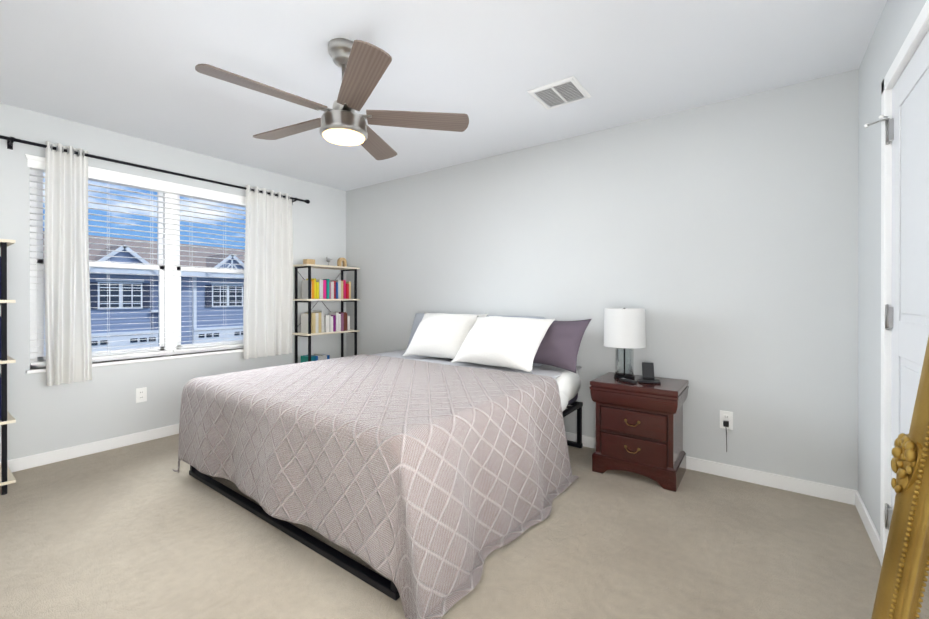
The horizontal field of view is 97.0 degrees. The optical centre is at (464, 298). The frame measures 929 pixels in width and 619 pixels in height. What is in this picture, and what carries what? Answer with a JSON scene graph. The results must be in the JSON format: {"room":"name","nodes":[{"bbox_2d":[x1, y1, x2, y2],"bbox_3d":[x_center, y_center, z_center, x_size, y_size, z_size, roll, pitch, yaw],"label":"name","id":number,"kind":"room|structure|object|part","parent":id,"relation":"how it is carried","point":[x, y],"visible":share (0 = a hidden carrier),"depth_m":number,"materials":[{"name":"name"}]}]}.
{"room":"bedroom","nodes":[
{"label":"bedroom","id":0,"kind":"room"},
{"bbox_2d":[0,103,345,461],"bbox_3d":[-2.548,-0.066,3.510,0.150,2.440,3.630,0,0,36],"label":"wall","id":1,"kind":"structure","parent":0,"point":[102,404],"depth_m":3.18,"materials":[{"name":"paint"}]},
{"bbox_2d":[0,424,178,472],"bbox_3d":[-2.482,1.112,3.464,0.013,0.085,3.570,0,0,36],"label":"baseboard","id":2,"kind":"structure","parent":1,"relation":"attached to","point":[36,460],"depth_m":3.04,"materials":[{"name":"white wood"}]},
{"bbox_2d":[26,348,243,373],"bbox_3d":[-2.499,0.496,3.519,0.130,0.024,1.740,0,0,36],"label":"window sill","id":3,"kind":"structure","parent":1,"relation":"attached to","point":[97,364],"depth_m":3.37,"materials":[{"name":"white wood"}]},
{"bbox_2d":[25,154,245,367],"bbox_3d":[-2.517,-0.251,3.531,0.164,1.470,1.744,0,0,36],"label":"window unit","id":4,"kind":"structure","parent":1,"relation":"in","point":[168,265],"depth_m":3.44,"materials":[{"name":"white plastic"}]},
{"bbox_2d":[136,387,146,402],"bbox_3d":[-2.597,0.775,3.307,0.009,0.115,0.072,0,0,36],"label":"electrical outlet","id":5,"kind":"object","parent":1,"relation":"attached to","point":[141,394],"visible":1,"depth_m":3.31,"materials":[{"name":"plastic"}]},
{"bbox_2d":[0,135,309,204],"bbox_3d":[-2.412,-1.030,3.477,0.107,0.075,2.431,0,0,36],"label":"curtain rod","id":6,"kind":"object","parent":1,"relation":"attached to","point":[10,140],"visible":0.92,"depth_m":3.19,"materials":[{"name":"black metal"}]},
{"bbox_2d":[44,141,91,385],"bbox_3d":[-2.790,-0.239,2.901,0.072,1.670,0.246,0,0,36],"label":"curtain","id":7,"kind":"object","parent":6,"relation":"hanging from","point":[68,345],"visible":0.96,"depth_m":2.90,"materials":[{"name":"fabric"}]},
{"bbox_2d":[243,185,292,358],"bbox_3d":[-1.935,-0.254,4.079,0.086,1.645,0.505,0,0,36],"label":"curtain","id":8,"kind":"object","parent":6,"relation":"hanging from","point":[268,298],"visible":1,"depth_m":4.08,"materials":[{"name":"fabric"}]},
{"bbox_2d":[0,434,881,618],"bbox_3d":[-0.677,1.207,2.151,4.777,0.100,3.930,0,0,36],"label":"floor","id":9,"kind":"structure","parent":0,"point":[142,530],"depth_m":1.85,"materials":[{"name":"carpet"}]},
{"bbox_2d":[0,239,15,494],"bbox_3d":[-3.052,0.403,2.304,0.415,1.507,0.685,0,0,36],"label":"bookcase","id":10,"kind":"object","parent":9,"relation":"on","point":[6,474],"visible":1,"depth_m":2.43,"materials":[{"name":"black metal"}]},
{"bbox_2d":[292,256,359,362],"bbox_3d":[-1.515,0.338,4.534,0.275,1.630,0.680,0,0,36],"label":"bookshelf","id":11,"kind":"object","parent":9,"relation":"on","point":[316,322],"visible":0.71,"depth_m":4.40,"materials":[{"name":"black metal"}]},
{"bbox_2d":[173,312,590,618],"bbox_3d":[-0.392,0.642,2.864,2.318,1.026,2.100,0,0,36],"label":"bed","id":12,"kind":"object","parent":9,"relation":"on","point":[427,471],"visible":1,"depth_m":2.02,"materials":[{"name":"grey fabric"}]},
{"bbox_3d":[-0.443,0.980,2.945,1.910,0.349,2.010,0,0,36],"label":"frame","id":13,"kind":"part","parent":12,"relation":"part of","materials":[{"name":"black metal"}]},
{"bbox_3d":[-0.390,0.662,2.938,1.918,0.278,1.979,0,0,36],"label":"mattress","id":14,"kind":"part","parent":12,"relation":"part of","materials":[{"name":"grey fabric"}]},
{"bbox_2d":[533,319,590,372],"bbox_3d":[0.637,0.330,3.129,0.647,0.371,0.322,0,0,36],"label":"pillow","id":15,"kind":"object","parent":12,"relation":"on","point":[557,352],"depth_m":2.98,"materials":[{"name":"purple fabric"}]},
{"bbox_2d":[590,372,688,491],"bbox_3d":[1.177,0.854,2.767,0.534,0.605,0.424,0,0,36],"label":"nightstand","id":16,"kind":"object","parent":9,"relation":"on","point":[639,428],"visible":1,"depth_m":2.60,"materials":[{"name":"brown wood"}]},
{"bbox_2d":[604,308,645,378],"bbox_3d":[1.115,0.307,2.867,0.274,0.486,0.274,0,0,36],"label":"table lamp","id":17,"kind":"object","parent":16,"relation":"on","point":[624,328],"visible":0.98,"depth_m":2.76,"materials":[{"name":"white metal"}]},
{"bbox_2d":[619,378,636,383],"bbox_3d":[1.081,0.541,2.719,0.038,0.018,0.120,0,0,-29],"label":"remote","id":18,"kind":"object","parent":16,"relation":"on","point":[628,380],"visible":0.98,"depth_m":2.71,"materials":[{"name":"black plastic"}]},
{"bbox_2d":[638,362,660,383],"bbox_3d":[1.219,0.490,2.720,0.130,0.120,0.110,0,0,16],"label":"phone stand","id":19,"kind":"object","parent":16,"relation":"on","point":[648,372],"visible":1,"depth_m":2.74,"materials":[{"name":"black plastic"}]},
{"bbox_2d":[871,337,928,618],"bbox_3d":[0.894,0.429,0.734,0.072,1.579,0.850,10,6,36],"label":"mirror","id":20,"kind":"object","parent":9,"relation":"on","point":[903,589],"visible":1,"depth_m":0.98,"materials":[{"name":"gold plastic"}]},
{"label":"glass","id":21,"kind":"part","parent":20,"relation":"part of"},
{"bbox_2d":[0,0,886,190],"bbox_3d":[-0.677,-1.333,2.146,4.777,0.100,3.930,0,0,36],"label":"ceiling","id":22,"kind":"structure","parent":0,"point":[125,67],"depth_m":2.24,"materials":[{"name":"paint"}]},
{"bbox_2d":[195,38,468,159],"bbox_3d":[-0.650,-1.046,2.098,1.228,0.471,1.232,0,0,36],"label":"fan","id":23,"kind":"object","parent":22,"relation":"hanging from","point":[363,65],"visible":1,"depth_m":2.02,"materials":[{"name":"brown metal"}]},
{"bbox_3d":[-0.858,-0.934,1.865,0.615,0.038,0.146,0,0,-44],"label":"blade","id":24,"kind":"part","parent":23,"relation":"part of","materials":[{"name":"brown wood"}]},
{"bbox_3d":[-0.914,-0.934,2.258,0.615,0.038,0.146,0,0,28],"label":"blade","id":25,"kind":"part","parent":23,"relation":"part of","materials":[{"name":"brown wood"}]},
{"bbox_3d":[-0.616,-1.054,2.101,0.236,0.455,0.236,0,0,36],"label":"motor","id":26,"kind":"part","parent":23,"relation":"part of","materials":[{"name":"silver metal"}]},
{"bbox_3d":[-0.467,-0.933,1.798,0.146,0.038,0.615,0,0,-26],"label":"blade","id":27,"kind":"part","parent":23,"relation":"part of","materials":[{"name":"brown wood"}]},
{"bbox_3d":[-0.559,-0.935,2.433,0.146,0.038,0.615,0,0,10],"label":"blade","id":28,"kind":"part","parent":23,"relation":"part of","materials":[{"name":"brown wood"}]},
{"bbox_3d":[-0.282,-0.934,2.149,0.615,0.038,0.146,0,0,-8],"label":"blade","id":29,"kind":"part","parent":23,"relation":"part of","materials":[{"name":"brown wood"}]},
{"bbox_2d":[527,76,590,109],"bbox_3d":[0.595,-1.276,2.575,0.300,0.015,0.300,0,0,36],"label":"ceiling vent","id":30,"kind":"object","parent":22,"relation":"in","point":[566,90],"visible":0.98,"depth_m":2.56,"materials":[{"name":"white metal"}]},
{"bbox_2d":[346,69,858,490],"bbox_3d":[0.435,-0.066,3.677,4.777,2.440,0.150,0,0,36],"label":"wall","id":31,"kind":"structure","parent":0,"point":[718,241],"depth_m":2.79,"materials":[{"name":"paint"}]},
{"bbox_2d":[566,432,851,504],"bbox_3d":[0.387,1.112,3.613,4.477,0.085,0.013,0,0,36],"label":"baseboard","id":32,"kind":"structure","parent":31,"relation":"attached to","point":[821,490],"depth_m":2.54,"materials":[{"name":"white wood"}]},
{"bbox_2d":[720,410,732,451],"bbox_3d":[1.687,0.859,2.652,0.072,0.260,0.034,0,0,36],"label":"electrical outlet","id":33,"kind":"object","parent":31,"relation":"attached to","point":[726,419],"visible":1,"depth_m":2.65,"materials":[{"name":"plastic"}]},
{"bbox_2d":[858,0,926,534],"bbox_3d":[1.206,-0.035,0.778,0.180,2.490,3.630,0,0,36],"label":"wall","id":34,"kind":"structure","parent":0,"point":[896,21],"depth_m":2.00,"materials":[{"name":"paint"}]},
{"bbox_2d":[852,489,879,559],"bbox_3d":[2.001,1.115,2.038,0.013,0.085,0.600,0,0,36],"label":"baseboard","id":35,"kind":"structure","parent":34,"relation":"attached to","point":[873,534],"depth_m":2.03,"materials":[{"name":"white wood"}]},
{"bbox_2d":[864,31,928,529],"bbox_3d":[1.554,0.136,1.433,0.120,2.025,0.851,0,0,36],"label":"door unit","id":36,"kind":"structure","parent":34,"relation":"in","point":[907,136],"depth_m":1.53,"materials":[{"name":"white wood"}]},
{"bbox_3d":[1.547,0.136,1.409,0.103,2.025,0.804,0,0,36],"label":"door","id":37,"kind":"part","parent":36,"relation":"part of","materials":[{"name":"white wood"}]},
{"bbox_2d":[880,0,928,566],"bbox_3d":[1.571,0.115,1.391,0.084,2.107,0.920,0,0,36],"label":"door frame","id":38,"kind":"structure","parent":34,"relation":"attached to","point":[919,30],"depth_m":1.73,"materials":[{"name":"white wood"}]},
{"label":"outside","id":39,"kind":"structure","parent":0,"visible":0},
{"bbox_2d":[43,231,244,354],"bbox_3d":[-10.323,0.830,19.849,60.000,7.380,90.000,0,0,36],"label":"houses","id":40,"kind":"structure","parent":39,"point":[199,303],"depth_m":17.09}
]}

